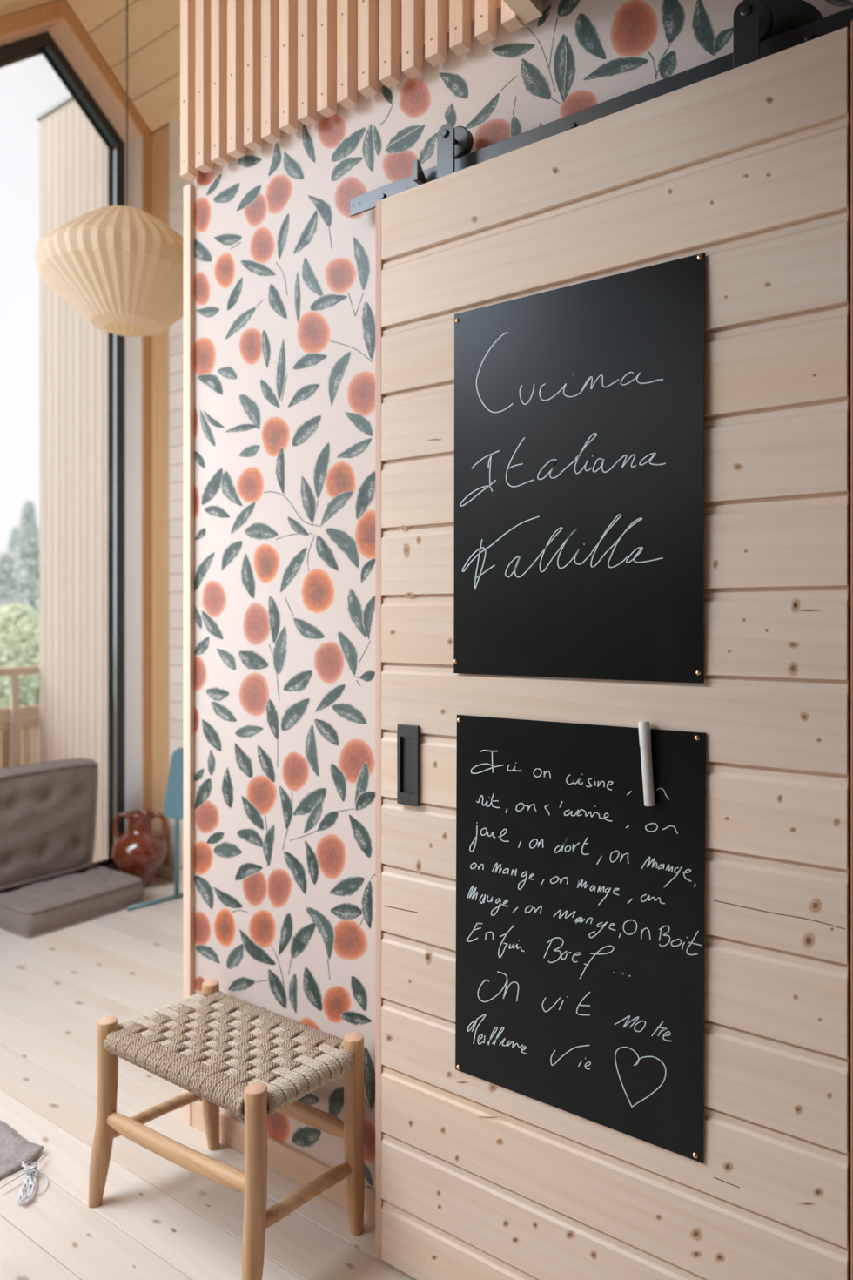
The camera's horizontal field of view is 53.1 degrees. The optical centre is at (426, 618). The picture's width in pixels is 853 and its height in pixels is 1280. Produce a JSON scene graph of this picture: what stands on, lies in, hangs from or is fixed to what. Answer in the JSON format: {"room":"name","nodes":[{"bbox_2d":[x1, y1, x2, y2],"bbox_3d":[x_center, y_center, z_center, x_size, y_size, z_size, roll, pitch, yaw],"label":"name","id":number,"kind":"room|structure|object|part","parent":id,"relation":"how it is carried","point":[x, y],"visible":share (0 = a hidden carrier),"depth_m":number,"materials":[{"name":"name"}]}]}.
{"room":"living room","nodes":[
{"label":"living room","id":0,"kind":"room"},
{"bbox_2d":[35,93,107,862],"bbox_3d":[-1.888,-0.738,4.627,0.695,4.175,0.095,0,0,36],"label":"wall","id":1,"kind":"structure","parent":0,"point":[73,158],"depth_m":4.61,"materials":[{"name":"grey wood"}]},
{"bbox_2d":[0,0,151,809],"bbox_3d":[-2.844,-0.791,2.500,0.140,4.183,4.700,0,0,36],"label":"wall","id":2,"kind":"structure","parent":0,"point":[14,22],"depth_m":4.33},
{"bbox_3d":[-2.984,-2.322,2.307,0.140,1.121,4.222,0,0,36],"label":"lining panel","id":3,"kind":"part","parent":2,"relation":"part of","materials":[{"name":"brown wood"}]},
{"bbox_2d":[0,16,143,871],"bbox_3d":[-2.764,-0.751,2.652,0.189,4.103,4.262,0,0,36],"label":"window","id":4,"kind":"structure","parent":2,"relation":"in","point":[56,39],"depth_m":4.36,"materials":[{"name":"black metal"}]},
{"bbox_3d":[-2.179,-2.245,3.576,0.050,1.090,1.222,0,0,36],"label":"frame","id":5,"kind":"part","parent":4,"relation":"part of","materials":[{"name":"grey"}]},
{"bbox_3d":[-1.697,-2.606,4.239,0.050,0.368,0.418,0,0,36],"label":"frame","id":6,"kind":"part","parent":4,"relation":"part of","materials":[{"name":"grey metal"}]},
{"bbox_3d":[-2.821,1.275,2.693,0.050,0.050,4.240,0,0,36],"label":"frame","id":7,"kind":"part","parent":4,"relation":"part of","materials":[{"name":"grey"}]},
{"bbox_3d":[-1.588,-0.573,4.389,0.050,3.745,0.048,0,0,36],"label":"frame","id":8,"kind":"part","parent":4,"relation":"part of","materials":[{"name":"grey"}]},
{"bbox_3d":[-1.602,-0.791,4.207,0.140,4.183,0.478,0,0,36],"label":"lining panel","id":9,"kind":"part","parent":2,"relation":"part of","materials":[{"name":"beige wood"}]},
{"bbox_2d":[0,0,180,134],"bbox_3d":[-0.590,-2.467,0.923,5.640,1.065,4.800,0,0,36],"label":"ceiling","id":10,"kind":"structure","parent":0,"point":[153,25],"depth_m":4.01,"materials":[{"name":"brown wood"}]},
{"bbox_2d":[34,0,183,336],"bbox_3d":[-0.983,-1.686,2.800,0.551,1.480,0.553,0,0,36],"label":"pendant lamp","id":11,"kind":"object","parent":10,"relation":"hanging from","point":[119,267],"visible":0.88,"depth_m":2.63,"materials":[{"name":"paper"}]},
{"bbox_3d":[-0.983,-1.129,2.800,0.551,0.366,0.553,0,0,36],"label":"lamp shade","id":12,"kind":"part","parent":11,"relation":"part of","materials":[{"name":"paper"}]},
{"bbox_3d":[-0.983,-1.848,2.800,0.005,1.156,0.005,0,0,-31],"label":"cord","id":13,"kind":"part","parent":11,"relation":"part of","materials":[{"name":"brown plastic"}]},
{"bbox_2d":[151,115,194,869],"bbox_3d":[0.788,-0.600,2.819,5.640,3.800,0.112,0,0,36],"label":"wall","id":14,"kind":"structure","parent":0,"point":[167,185],"depth_m":4.28,"materials":[{"name":"brown wood"}]},
{"bbox_3d":[-1.337,-0.588,4.322,0.154,3.775,0.020,0,0,36],"label":"panel","id":15,"kind":"part","parent":14,"relation":"part of","materials":[{"name":"brown wood"}]},
{"bbox_2d":[154,863,183,883],"bbox_3d":[-0.400,1.265,3.608,2.490,0.070,0.010,0,0,36],"label":"baseboard","id":16,"kind":"structure","parent":14,"relation":"attached to","point":[165,871],"depth_m":4.24,"materials":[{"name":"brown wood"}]},
{"bbox_2d":[0,875,417,1279],"bbox_3d":[-0.677,1.330,0.855,5.700,0.061,4.813,0,0,36],"label":"floor","id":17,"kind":"structure","parent":0,"point":[157,1218],"depth_m":2.07,"materials":[{"name":"brown wood"}]},
{"bbox_2d":[0,1120,47,1205],"bbox_3d":[-1.573,1.286,1.936,1.180,0.030,0.982,0,0,36],"label":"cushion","id":18,"kind":"object","parent":17,"relation":"on","point":[16,1152],"visible":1,"depth_m":2.03,"materials":[{"name":"white fabric"}]},
{"bbox_3d":[-0.931,1.282,1.978,0.016,0.004,0.128,0,0,22],"label":"white edge cord","id":19,"kind":"part","parent":18,"relation":"part of","materials":[{"name":"white fabric"}]},
{"bbox_2d":[0,863,144,938],"bbox_3d":[-1.643,1.243,3.815,0.492,0.126,0.562,0,0,36],"label":"seat cushion","id":20,"kind":"object","parent":17,"relation":"on","point":[50,905],"visible":0.92,"depth_m":3.67,"materials":[{"name":"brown fabric"}]},
{"bbox_2d":[0,758,98,890],"bbox_3d":[-1.761,0.920,3.857,0.168,0.522,0.532,0,0,36],"label":"cushion","id":21,"kind":"object","parent":20,"relation":"on","point":[48,810],"visible":1,"depth_m":3.84,"materials":[{"name":"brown fabric"}]},
{"bbox_2d":[111,808,168,889],"bbox_3d":[-1.384,1.118,4.123,0.258,0.364,0.258,0,0,36],"label":"jar","id":22,"kind":"object","parent":17,"relation":"on","point":[141,851],"visible":0.94,"depth_m":4.06,"materials":[{"name":"brown ceramic"}]},
{"bbox_3d":[-1.474,1.003,4.123,0.084,0.134,0.018,0,0,0],"label":"handle","id":23,"kind":"part","parent":22,"relation":"part of","materials":[{"name":"ceramic"}]},
{"bbox_3d":[-1.295,1.003,4.123,0.084,0.134,0.018,0,0,0],"label":"handle","id":24,"kind":"part","parent":22,"relation":"part of","materials":[{"name":"ceramic"}]},
{"bbox_2d":[127,747,183,910],"bbox_3d":[-1.018,0.945,3.767,0.543,0.708,0.331,0,0,36],"label":"floor lamp","id":25,"kind":"object","parent":17,"relation":"on","point":[173,805],"visible":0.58,"depth_m":3.87,"materials":[{"name":"teal paint"}]},
{"bbox_2d":[87,979,364,1279],"bbox_3d":[-0.440,1.095,1.853,0.557,0.414,0.323,0,0,36],"label":"stool","id":26,"kind":"object","parent":17,"relation":"on","point":[252,1062],"visible":1,"depth_m":1.79,"materials":[{"name":"wood"}]},
{"bbox_3d":[-0.715,1.095,1.889,0.069,0.414,0.047,0,0,36],"label":"leg","id":27,"kind":"part","parent":26,"relation":"part of","materials":[{"name":"beige wood"}]},
{"bbox_3d":[-0.526,1.095,2.085,0.050,0.413,0.048,0,0,36],"label":"leg","id":28,"kind":"part","parent":26,"relation":"part of","materials":[{"name":"beige wood"}]},
{"bbox_3d":[-0.325,1.094,1.613,0.047,0.413,0.046,0,0,36],"label":"leg","id":29,"kind":"part","parent":26,"relation":"part of","materials":[{"name":"beige wood"}]},
{"bbox_3d":[-0.239,0.928,1.712,0.024,0.025,0.260,0,0,40],"label":"seat rail","id":30,"kind":"part","parent":26,"relation":"part of","materials":[{"name":"beige wicker"}]},
{"bbox_3d":[-0.154,1.094,1.811,0.045,0.413,0.044,0,0,36],"label":"leg","id":31,"kind":"part","parent":26,"relation":"part of","materials":[{"name":"beige wood"}]},
{"bbox_2d":[194,0,852,1189],"bbox_3d":[0.857,-0.315,1.184,3.606,3.230,0.102,0,0,36],"label":"wall","id":32,"kind":"structure","parent":0,"point":[285,273],"depth_m":1.95,"materials":[{"name":"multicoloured paper"}]},
{"bbox_2d":[183,183,194,1125],"bbox_3d":[-0.586,0.094,2.233,0.028,2.412,0.103,0,0,36],"label":"trim","id":33,"kind":"structure","parent":32,"relation":"attached to","point":[189,189],"depth_m":2.19,"materials":[{"name":"brown wood"}]},
{"bbox_2d":[191,1099,375,1224],"bbox_3d":[0.360,1.266,1.492,2.373,0.068,0.010,0,0,36],"label":"baseboard","id":34,"kind":"structure","parent":32,"relation":"attached to","point":[297,1166],"depth_m":1.98,"materials":[{"name":"brown wood"}]},
{"bbox_2d":[180,0,524,181],"bbox_3d":[-0.220,-1.524,1.882,0.974,0.819,0.033,0,0,36],"label":"slatted screen","id":35,"kind":"object","parent":32,"relation":"attached to","point":[251,70],"visible":0.98,"depth_m":1.94,"materials":[{"name":"brown wood"}]},
{"bbox_2d":[503,0,542,24],"bbox_3d":[-0.800,-1.210,0.222,0.039,0.180,3.400,0,0,36],"label":"trim","id":36,"kind":"structure","parent":32,"relation":"attached to","point":[527,10],"depth_m":1.57,"materials":[{"name":"brown wood"}]},
{"bbox_2d":[350,6,852,216],"bbox_3d":[0.509,-0.885,1.346,1.660,0.042,0.072,0,0,36],"label":"door track","id":37,"kind":"object","parent":32,"relation":"attached to","point":[365,202],"visible":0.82,"depth_m":1.48,"materials":[{"name":"black metal"}]},
{"bbox_2d":[375,0,850,1279],"bbox_3d":[0.266,0.167,1.497,0.872,2.252,0.070,0,0,35],"label":"door","id":38,"kind":"structure","parent":37,"relation":"hanging from","point":[747,166],"depth_m":1.35,"materials":[{"name":"brown wood"}]},
{"bbox_3d":[-0.035,0.288,1.674,0.051,0.157,0.008,0,0,36],"label":"pull plate","id":39,"kind":"part","parent":38,"relation":"part of","materials":[{"name":"black metal"}]},
{"bbox_2d":[453,252,706,683],"bbox_3d":[0.242,-0.235,1.469,0.475,0.678,0.008,0,0,36],"label":"chalkboard","id":40,"kind":"object","parent":38,"relation":"attached to","point":[579,408],"visible":1,"depth_m":1.45,"materials":[{"name":"plastic"}]},
{"bbox_2d":[455,714,707,1163],"bbox_3d":[0.244,0.516,1.469,0.473,0.674,0.005,0,0,36],"label":"chalkboard","id":41,"kind":"object","parent":38,"relation":"attached to","point":[580,965],"visible":1,"depth_m":1.45,"materials":[{"name":"plastic"}]},
{"bbox_2d":[638,720,655,806],"bbox_3d":[0.355,0.234,1.377,0.027,0.136,0.018,0,0,36],"label":"marker","id":42,"kind":"object","parent":41,"relation":"attached to","point":[644,726],"visible":1,"depth_m":1.37,"materials":[{"name":"white"}]},
{"bbox_2d":[850,20,852,1279],"bbox_3d":[0.685,0.225,1.207,0.140,2.150,0.088,0,0,36],"label":"trim","id":43,"kind":"structure","parent":32,"relation":"attached to","point":[852,22],"depth_m":1.21,"materials":[{"name":"brown wood"}]},
{"bbox_3d":[-3.659,1.365,2.450,1.000,0.070,5.660,0,0,36],"label":"floor","id":44,"kind":"structure","parent":0,"visible":0},
{"bbox_2d":[0,665,39,768],"bbox_3d":[-3.544,0.800,2.981,0.080,1.060,4.655,0,0,36],"label":"terrace railing","id":45,"kind":"object","parent":44,"relation":"on","point":[19,737],"visible":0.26,"depth_m":4.71,"materials":[{"name":"brown wood"}]},
{"bbox_3d":[-2.267,0.823,4.696,0.029,1.015,0.040,0,0,36],"label":"post","id":46,"kind":"part","parent":45,"relation":"part of","materials":[{"name":"brown wood"}]},
{"bbox_3d":[-3.553,0.292,2.987,0.060,0.045,4.655,0,0,36],"label":"handrail","id":47,"kind":"part","parent":45,"relation":"part of","materials":[{"name":"brown wood"}]},
{"bbox_3d":[-3.549,0.588,2.984,0.030,0.060,4.655,0,0,36],"label":"cross rail","id":48,"kind":"part","parent":45,"relation":"part of","materials":[{"name":"brown wood"}]},
{"bbox_3d":[-3.549,0.522,2.984,0.030,0.060,4.655,0,0,36],"label":"cross rail","id":49,"kind":"part","parent":45,"relation":"part of","materials":[{"name":"brown wood"}]},
{"label":"outside","id":50,"kind":"structure","parent":0,"visible":0},
{"bbox_3d":[-20.368,2.600,27.169,55.100,0.200,100.000,0,0,36],"label":"ground","id":51,"kind":"structure","parent":50,"visible":0},
{"bbox_2d":[0,550,23,606],"bbox_3d":[-9.872,0.455,19.997,1.799,4.089,1.878,0,0,15],"label":"fir tree","id":52,"kind":"object","parent":51,"relation":"on","point":[9,588],"visible":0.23,"depth_m":19.88,"materials":[{"name":"green plant"}]},
{"bbox_2d":[6,525,20,562],"bbox_3d":[-15.887,-0.545,33.038,3.078,6.090,3.084,0,0,36],"label":"fir tree","id":53,"kind":"object","parent":51,"relation":"on","point":[13,538],"visible":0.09,"depth_m":32.82,"materials":[{"name":"green plant"}]},
{"bbox_2d":[0,631,38,768],"bbox_3d":[-5.957,1.374,12.001,0.949,2.378,0.942,0,0,36],"label":"shrub","id":54,"kind":"object","parent":51,"relation":"on","point":[11,654],"visible":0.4,"depth_m":11.88,"materials":[{"name":"green plant"}]},
{"bbox_2d":[0,602,39,633],"bbox_3d":[-7.699,1.136,15.995,1.885,2.854,1.882,0,0,36],"label":"shrub","id":55,"kind":"object","parent":51,"relation":"on","point":[10,614],"visible":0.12,"depth_m":15.70,"materials":[{"name":"green plant"}]},
{"bbox_2d":[8,613,39,716],"bbox_3d":[-6.019,1.254,12.997,1.005,2.629,0.992,0,0,-27],"label":"shrub","id":56,"kind":"object","parent":51,"relation":"on","point":[26,631],"visible":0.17,"depth_m":12.76,"materials":[{"name":"green plant"}]},
{"bbox_2d":[13,498,39,610],"bbox_3d":[-11.143,-0.435,24.012,2.043,5.870,2.057,0,0,36],"label":"fir tree","id":57,"kind":"object","parent":51,"relation":"on","point":[26,562],"visible":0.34,"depth_m":23.77,"materials":[{"name":"green plant"}]}
]}

